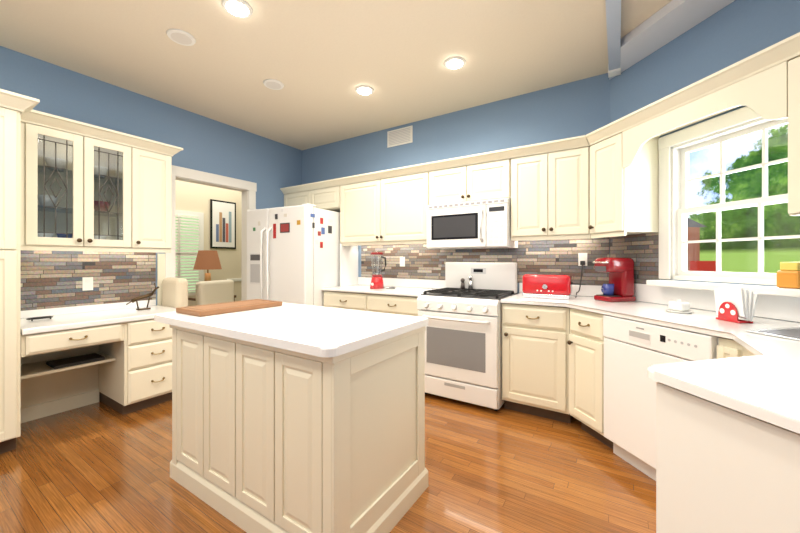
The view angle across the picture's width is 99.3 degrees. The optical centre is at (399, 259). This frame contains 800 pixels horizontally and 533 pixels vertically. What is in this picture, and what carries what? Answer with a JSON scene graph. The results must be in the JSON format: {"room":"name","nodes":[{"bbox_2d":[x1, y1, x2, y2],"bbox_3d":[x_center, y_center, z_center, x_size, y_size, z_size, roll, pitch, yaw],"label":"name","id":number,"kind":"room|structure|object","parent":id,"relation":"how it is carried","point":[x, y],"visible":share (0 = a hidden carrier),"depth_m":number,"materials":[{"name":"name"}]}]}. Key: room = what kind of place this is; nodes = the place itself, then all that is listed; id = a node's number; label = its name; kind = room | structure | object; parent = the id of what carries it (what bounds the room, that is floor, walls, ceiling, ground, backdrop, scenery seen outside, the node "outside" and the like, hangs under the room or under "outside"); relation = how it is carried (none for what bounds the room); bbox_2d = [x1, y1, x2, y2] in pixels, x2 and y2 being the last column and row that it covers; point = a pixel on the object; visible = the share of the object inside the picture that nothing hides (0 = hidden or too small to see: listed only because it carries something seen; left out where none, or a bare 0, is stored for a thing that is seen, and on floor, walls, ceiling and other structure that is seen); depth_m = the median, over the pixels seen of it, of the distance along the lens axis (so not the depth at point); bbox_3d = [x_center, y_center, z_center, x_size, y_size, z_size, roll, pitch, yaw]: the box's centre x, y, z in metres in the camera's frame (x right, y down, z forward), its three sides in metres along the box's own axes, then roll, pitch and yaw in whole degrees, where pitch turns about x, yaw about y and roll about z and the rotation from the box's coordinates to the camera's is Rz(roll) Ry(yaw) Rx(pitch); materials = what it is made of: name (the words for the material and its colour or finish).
{"room":"kitchen","nodes":[
{"label":"kitchen","id":0,"kind":"room"},
{"bbox_2d":[0,46,301,318],"bbox_3d":[-3.095,-0.180,2.614,0.120,2.900,6.120,0,0,33],"label":"wall","id":1,"kind":"structure","parent":0,"point":[270,167],"depth_m":3.51,"materials":[{"name":"blue paint"}]},
{"bbox_2d":[21,250,155,317],"bbox_3d":[-2.752,0.177,3.018,0.014,0.563,1.020,0,0,33],"label":"backsplash","id":2,"kind":"structure","parent":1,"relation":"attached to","point":[60,282],"depth_m":2.98,"materials":[{"name":"multicoloured tile"}]},
{"bbox_2d":[21,109,182,252],"bbox_3d":[-2.569,-0.579,2.948,0.397,1.015,1.100,0,0,33],"label":"upper cabinet","id":3,"kind":"object","parent":1,"relation":"attached to","point":[86,187],"visible":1,"depth_m":2.83,"materials":[{"name":"painted wood"},{"name":"glass"},{"name":"metal"}]},
{"bbox_2d":[157,165,256,305],"bbox_3d":[-2.224,0.138,3.969,0.168,2.265,1.118,0,0,33],"label":"door frame","id":4,"kind":"structure","parent":1,"relation":"attached to","point":[166,265],"depth_m":3.85,"materials":[{"name":"white wood"}]},
{"bbox_2d":[176,180,241,305],"bbox_3d":[-3.792,-0.180,5.603,0.120,2.900,4.800,0,0,33],"label":"wall","id":5,"kind":"structure","parent":0,"point":[193,197],"depth_m":6.21,"materials":[{"name":"beige paint"}]},
{"bbox_2d":[176,210,203,295],"bbox_3d":[-3.664,-0.100,5.640,0.050,1.460,0.840,0,0,33],"label":"window blinds","id":6,"kind":"object","parent":5,"relation":"attached to","point":[189,234],"visible":0.46,"depth_m":5.77,"materials":[{"name":"white plastic"}]},
{"bbox_2d":[210,199,235,248],"bbox_3d":[-3.263,-0.650,6.286,0.028,0.880,0.480,0,0,33],"label":"picture frame","id":7,"kind":"object","parent":5,"relation":"attached to","point":[222,224],"visible":1,"depth_m":6.26,"materials":[{"name":"black"}]},
{"bbox_2d":[226,278,241,281],"bbox_3d":[-3.732,0.810,5.564,0.018,0.920,4.780,0,0,33],"label":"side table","id":8,"kind":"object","parent":5,"relation":"attached to","point":[236,279],"depth_m":6.48,"materials":[{"name":"white wood"}]},
{"bbox_2d":[0,393,655,532],"bbox_3d":[-1.790,1.320,2.656,8.631,0.100,8.200,0,0,33],"label":"floor","id":9,"kind":"structure","parent":0,"point":[99,467],"depth_m":1.96,"materials":[{"name":"brown wood"}]},
{"bbox_2d":[0,89,39,453],"bbox_3d":[-2.890,0.100,2.163,0.702,2.341,0.702,0,0,33],"label":"tall cabinet","id":10,"kind":"object","parent":9,"relation":"on","point":[14,107],"visible":1,"depth_m":2.21,"materials":[{"name":"beige wood"}]},
{"bbox_2d":[21,305,175,422],"bbox_3d":[-2.479,0.865,2.858,0.644,0.810,1.044,0,0,33],"label":"desk","id":11,"kind":"object","parent":9,"relation":"on","point":[119,360],"visible":0.88,"depth_m":2.80,"materials":[{"name":"beige wood"}]},
{"bbox_2d":[26,316,52,320],"bbox_3d":[-2.779,0.451,2.625,0.108,0.016,0.148,0,0,33],"label":"trivet","id":12,"kind":"object","parent":11,"relation":"on","point":[42,317],"visible":1,"depth_m":2.62,"materials":[{"name":"black metal"}]},
{"bbox_2d":[126,283,158,309],"bbox_3d":[-2.381,0.339,3.152,0.060,0.241,0.262,0,0,33],"label":"sculpture","id":13,"kind":"object","parent":11,"relation":"on","point":[135,299],"visible":1,"depth_m":3.14,"materials":[{"name":"brown metal"}]},
{"bbox_2d":[162,277,187,307],"bbox_3d":[-2.207,0.725,3.517,0.340,1.090,0.340,0,0,33],"label":"desk chair","id":14,"kind":"object","parent":9,"relation":"on","point":[174,292],"visible":0.27,"depth_m":3.34,"materials":[{"name":"beige fabric"}]},
{"bbox_2d":[188,295,235,300],"bbox_3d":[-3.064,0.920,5.422,0.600,0.700,0.600,0,0,33],"label":"side table","id":15,"kind":"object","parent":9,"relation":"on","point":[192,297],"visible":0.08,"depth_m":5.17,"materials":[{"name":"brown wood"}]},
{"bbox_2d":[193,250,221,280],"bbox_3d":[-3.064,0.209,5.422,0.400,0.720,0.400,0,0,33],"label":"table lamp","id":16,"kind":"object","parent":15,"relation":"on","point":[207,260],"visible":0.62,"depth_m":5.30,"materials":[{"name":"orange fabric"}]},
{"bbox_2d":[196,280,233,304],"bbox_3d":[-2.394,0.780,4.707,0.560,0.980,0.560,0,0,23],"label":"armchair","id":17,"kind":"object","parent":9,"relation":"on","point":[214,292],"visible":0.23,"depth_m":4.71,"materials":[{"name":"beige fabric"}]},
{"bbox_2d":[247,203,348,306],"bbox_3d":[-1.271,0.321,4.300,0.964,1.898,0.949,0,0,28],"label":"fridge","id":18,"kind":"object","parent":9,"relation":"on","point":[293,254],"visible":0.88,"depth_m":3.92,"materials":[{"name":"white metal"}]},
{"bbox_2d":[170,322,427,532],"bbox_3d":[-0.595,0.817,1.946,1.312,0.905,0.752,0,0,33],"label":"kitchen island","id":19,"kind":"object","parent":9,"relation":"on","point":[293,418],"depth_m":1.55,"materials":[{"name":"beige wood"}]},
{"bbox_2d":[154,302,427,357],"bbox_3d":[-0.652,0.343,1.972,1.455,0.035,0.805,0,0,33],"label":"island countertop","id":20,"kind":"structure","parent":19,"relation":"on","point":[316,331],"depth_m":1.69,"materials":[{"name":"white stone"}]},
{"bbox_2d":[176,299,281,316],"bbox_3d":[-1.106,0.308,2.251,0.290,0.032,0.565,0,0,33],"label":"cutting board","id":21,"kind":"object","parent":20,"relation":"on","point":[218,308],"visible":0.98,"depth_m":2.14,"materials":[{"name":"brown wood"}]},
{"bbox_2d":[324,291,371,310],"bbox_3d":[-0.432,0.817,4.023,0.719,0.904,0.626,0,0,33],"label":"base cabinet","id":22,"kind":"object","parent":9,"relation":"on","point":[335,299],"depth_m":3.74,"materials":[{"name":"white wood"}]},
{"bbox_2d":[372,294,418,315],"bbox_3d":[0.061,0.817,3.707,0.719,0.904,0.626,0,0,33],"label":"base cabinet","id":23,"kind":"object","parent":9,"relation":"on","point":[397,304],"depth_m":3.41,"materials":[{"name":"white wood"}]},
{"bbox_2d":[322,285,433,296],"bbox_3d":[-0.190,0.339,3.858,1.304,0.028,0.641,0,0,33],"label":"countertop","id":24,"kind":"structure","parent":23,"relation":"on","point":[407,291],"depth_m":3.75,"materials":[{"name":"white stone"}]},
{"bbox_2d":[370,251,394,288],"bbox_3d":[-0.201,0.112,3.876,0.299,0.425,0.219,0,0,33],"label":"blender","id":25,"kind":"object","parent":24,"relation":"on","point":[377,280],"visible":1,"depth_m":3.84,"materials":[{"name":"red plastic"}]},
{"bbox_2d":[417,262,517,410],"bbox_3d":[0.644,0.647,3.237,0.754,1.245,0.736,0,0,33],"label":"range","id":26,"kind":"object","parent":9,"relation":"on","point":[463,346],"visible":0.88,"depth_m":2.99,"materials":[{"name":"white metal"}]},
{"bbox_2d":[460,278,464,288],"bbox_3d":[0.650,0.242,3.527,0.047,0.108,0.048,0,0,33],"label":"shaker","id":27,"kind":"object","parent":26,"relation":"on","point":[462,280],"depth_m":3.51,"materials":[{"name":"grey"}]},
{"bbox_2d":[468,275,472,288],"bbox_3d":[0.722,0.227,3.481,0.047,0.138,0.048,0,0,33],"label":"shaker","id":28,"kind":"object","parent":26,"relation":"on","point":[470,285],"depth_m":3.46,"materials":[{"name":"grey"}]},
{"bbox_2d":[502,303,572,422],"bbox_3d":[1.216,0.818,2.944,0.509,0.905,0.663,0,0,33],"label":"base cabinet","id":29,"kind":"object","parent":9,"relation":"on","point":[535,362],"visible":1,"depth_m":2.69,"materials":[{"name":"beige wood"}]},
{"bbox_2d":[567,308,574,343],"bbox_3d":[1.551,0.818,2.721,0.626,0.904,0.319,0,0,-12],"label":"base cabinet","id":30,"kind":"object","parent":9,"relation":"on","point":[571,340],"depth_m":2.52,"materials":[{"name":"beige wood"}]},
{"bbox_2d":[575,309,604,343],"bbox_3d":[1.608,0.818,2.460,0.626,0.904,0.326,0,0,-12],"label":"drawer","id":31,"kind":"object","parent":9,"relation":"on","point":[588,325],"depth_m":2.37,"materials":[{"name":"beige wood"}]},
{"bbox_2d":[603,315,720,480],"bbox_3d":[1.698,0.815,1.978,0.626,0.910,0.648,0,0,-12],"label":"dishwasher","id":32,"kind":"object","parent":9,"relation":"on","point":[634,350],"visible":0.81,"depth_m":1.99,"materials":[{"name":"white metal"}]},
{"bbox_2d":[568,337,799,532],"bbox_3d":[1.572,0.818,0.706,1.448,0.904,1.774,0,0,-12],"label":"base cabinet","id":33,"kind":"object","parent":9,"relation":"on","point":[721,468],"depth_m":0.88,"materials":[{"name":"beige wood"}]},
{"bbox_2d":[501,293,799,433],"bbox_3d":[1.111,0.339,1.500,1.891,0.028,3.208,0,0,33],"label":"countertop","id":34,"kind":"structure","parent":33,"relation":"on","point":[763,384],"depth_m":1.05,"materials":[{"name":"white stone"}]},
{"bbox_2d":[522,274,572,299],"bbox_3d":[1.266,0.223,2.920,0.392,0.202,0.187,0,0,33],"label":"toaster","id":35,"kind":"object","parent":34,"relation":"on","point":[552,286],"visible":0.98,"depth_m":2.85,"materials":[{"name":"red metal"}]},
{"bbox_2d":[592,257,635,301],"bbox_3d":[1.687,0.151,2.701,0.279,0.345,0.178,0,0,-12],"label":"coffee maker","id":36,"kind":"object","parent":34,"relation":"on","point":[619,287],"visible":1,"depth_m":2.64,"materials":[{"name":"red plastic"}]},
{"bbox_2d":[665,299,693,313],"bbox_3d":[1.733,0.285,2.112,0.140,0.078,0.140,0,0,-12],"label":"butter dish","id":37,"kind":"object","parent":34,"relation":"on","point":[678,306],"visible":1,"depth_m":2.08,"materials":[{"name":"white ceramic"}]},
{"bbox_2d":[714,285,758,322],"bbox_3d":[1.770,0.231,1.795,0.070,0.186,0.194,0,0,0],"label":"napkin holder","id":38,"kind":"object","parent":34,"relation":"on","point":[732,303],"visible":1,"depth_m":1.77,"materials":[{"name":"red"}]},
{"bbox_2d":[744,327,799,340],"bbox_3d":[1.788,0.199,1.438,0.400,0.250,0.300,0,0,-12],"label":"sink basin","id":39,"kind":"object","parent":34,"relation":"in","point":[792,333],"visible":0.97,"depth_m":1.48,"materials":[{"name":"silver metal"}]},
{"bbox_2d":[0,0,671,149],"bbox_3d":[-1.790,-1.680,2.656,8.631,0.100,8.200,0,0,33],"label":"ceiling","id":40,"kind":"structure","parent":0,"point":[321,60],"depth_m":2.66,"materials":[{"name":"paint"}]},
{"bbox_2d":[166,29,195,45],"bbox_3d":[-1.597,-1.623,2.485,0.184,0.013,0.184,0,0,33],"label":"ceiling speaker","id":41,"kind":"object","parent":40,"relation":"in","point":[181,37],"visible":1,"depth_m":2.47,"materials":[{"name":"white plastic"}]},
{"bbox_2d":[221,0,252,17],"bbox_3d":[-1.048,-1.623,2.193,0.184,0.013,0.184,0,0,33],"label":"recessed light","id":42,"kind":"object","parent":40,"relation":"in","point":[239,8],"visible":0.96,"depth_m":2.19,"materials":[{"name":"white"}]},
{"bbox_2d":[263,79,283,89],"bbox_3d":[-1.171,-1.623,3.150,0.184,0.013,0.184,0,0,33],"label":"ceiling speaker","id":43,"kind":"object","parent":40,"relation":"in","point":[273,84],"visible":1,"depth_m":3.13,"materials":[{"name":"white plastic"}]},
{"bbox_2d":[355,85,373,94],"bbox_3d":[-0.341,-1.623,3.259,0.184,0.013,0.184,0,0,33],"label":"recessed light","id":44,"kind":"object","parent":40,"relation":"in","point":[364,90],"visible":1,"depth_m":3.24,"materials":[{"name":"white"}]},
{"bbox_2d":[444,56,465,69],"bbox_3d":[0.453,-1.623,2.810,0.184,0.013,0.184,0,0,33],"label":"recessed light","id":45,"kind":"object","parent":40,"relation":"in","point":[454,62],"visible":0.94,"depth_m":2.79,"materials":[{"name":"white"}]},
{"bbox_2d":[605,0,734,79],"bbox_3d":[0.235,-1.589,0.411,4.296,0.081,4.296,0,0,-12],"label":"ceiling beam","id":46,"kind":"structure","parent":40,"relation":"attached to","point":[668,23],"depth_m":2.31,"materials":[{"name":"white paint"}]},
{"bbox_2d":[302,73,609,296],"bbox_3d":[0.242,-0.180,4.038,3.960,2.900,0.120,0,0,33],"label":"wall","id":47,"kind":"structure","parent":0,"point":[573,109],"depth_m":3.59,"materials":[{"name":"blue paint"}]},
{"bbox_2d":[284,183,339,211],"bbox_3d":[-1.101,-0.802,4.627,1.052,0.305,0.332,0,0,33],"label":"upper cabinet","id":48,"kind":"object","parent":47,"relation":"attached to","point":[326,196],"depth_m":4.41,"materials":[{"name":"beige wood"}]},
{"bbox_2d":[340,167,427,245],"bbox_3d":[-0.135,-0.580,4.007,1.234,0.750,0.332,0,0,33],"label":"upper cabinet","id":49,"kind":"object","parent":47,"relation":"attached to","point":[392,207],"depth_m":3.84,"materials":[{"name":"beige wood"}]},
{"bbox_2d":[387,126,412,147],"bbox_3d":[-0.005,-1.491,4.114,0.360,0.200,0.014,0,0,33],"label":"air vent","id":50,"kind":"object","parent":47,"relation":"in","point":[400,136],"visible":1,"depth_m":4.10,"materials":[{"name":"white metal"}]},
{"bbox_2d":[428,151,511,205],"bbox_3d":[0.737,-0.760,3.448,0.830,0.390,0.332,0,0,33],"label":"upper cabinet","id":51,"kind":"object","parent":47,"relation":"attached to","point":[490,177],"depth_m":3.28,"materials":[{"name":"beige wood"}]},
{"bbox_2d":[427,198,517,249],"bbox_3d":[0.703,-0.338,3.395,0.824,0.442,0.425,0,0,33],"label":"microwave","id":52,"kind":"object","parent":51,"relation":"attached to","point":[483,224],"visible":1,"depth_m":3.23,"materials":[{"name":"white"}]},
{"bbox_2d":[358,237,608,296],"bbox_3d":[0.631,0.060,3.704,2.808,0.526,0.016,0,0,33],"label":"backsplash","id":53,"kind":"structure","parent":47,"relation":"attached to","point":[413,265],"depth_m":3.45,"materials":[{"name":"multicoloured tile"}]},
{"bbox_2d":[575,261,584,297],"bbox_3d":[1.555,0.161,2.932,0.052,0.306,0.284,0,0,33],"label":"cord","id":54,"kind":"object","parent":53,"relation":"attached to","point":[582,263],"visible":1,"depth_m":2.99,"materials":[{"name":"grey plastic"}]},
{"bbox_2d":[511,139,590,238],"bbox_3d":[1.356,-0.580,3.051,0.634,0.750,0.332,0,0,33],"label":"upper cabinet","id":55,"kind":"object","parent":47,"relation":"attached to","point":[544,187],"depth_m":2.89,"materials":[{"name":"beige wood"}]},
{"bbox_2d":[610,0,799,322],"bbox_3d":[2.055,-0.180,2.183,0.120,2.900,1.720,0,0,-12],"label":"wall","id":56,"kind":"structure","parent":0,"point":[735,31],"depth_m":2.21,"materials":[{"name":"blue paint"}]},
{"bbox_2d":[586,32,799,237],"bbox_3d":[1.804,-0.586,2.128,0.387,0.821,1.592,0,0,-12],"label":"upper cabinet","id":57,"kind":"object","parent":56,"relation":"attached to","point":[624,167],"visible":1,"depth_m":2.14,"materials":[{"name":"beige wood"}]},
{"bbox_2d":[610,232,799,321],"bbox_3d":[1.932,0.060,2.156,0.127,0.526,1.580,0,0,-12],"label":"backsplash","id":58,"kind":"structure","parent":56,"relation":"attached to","point":[781,301],"depth_m":2.27,"materials":[{"name":"white"}]},
{"bbox_2d":[658,106,799,284],"bbox_3d":[2.063,-0.378,2.087,0.146,1.035,0.880,0,0,-12],"label":"window","id":59,"kind":"structure","parent":56,"relation":"in","point":[675,149],"depth_m":2.21,"materials":[{"name":"white wood"}]},
{"label":"outside","id":60,"kind":"structure","parent":0,"visible":0},
{"bbox_2d":[687,124,799,272],"bbox_3d":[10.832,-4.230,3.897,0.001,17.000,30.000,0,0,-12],"label":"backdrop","id":61,"kind":"structure","parent":60,"point":[752,187],"depth_m":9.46,"materials":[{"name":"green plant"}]},
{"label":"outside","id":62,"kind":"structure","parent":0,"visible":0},
{"bbox_2d":[687,218,715,271],"bbox_3d":[7.468,0.270,9.917,2.000,4.000,4.200,0,0,-12],"label":"house","id":63,"kind":"structure","parent":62,"point":[696,246],"depth_m":9.61,"materials":[{"name":"red brick"}]}
]}

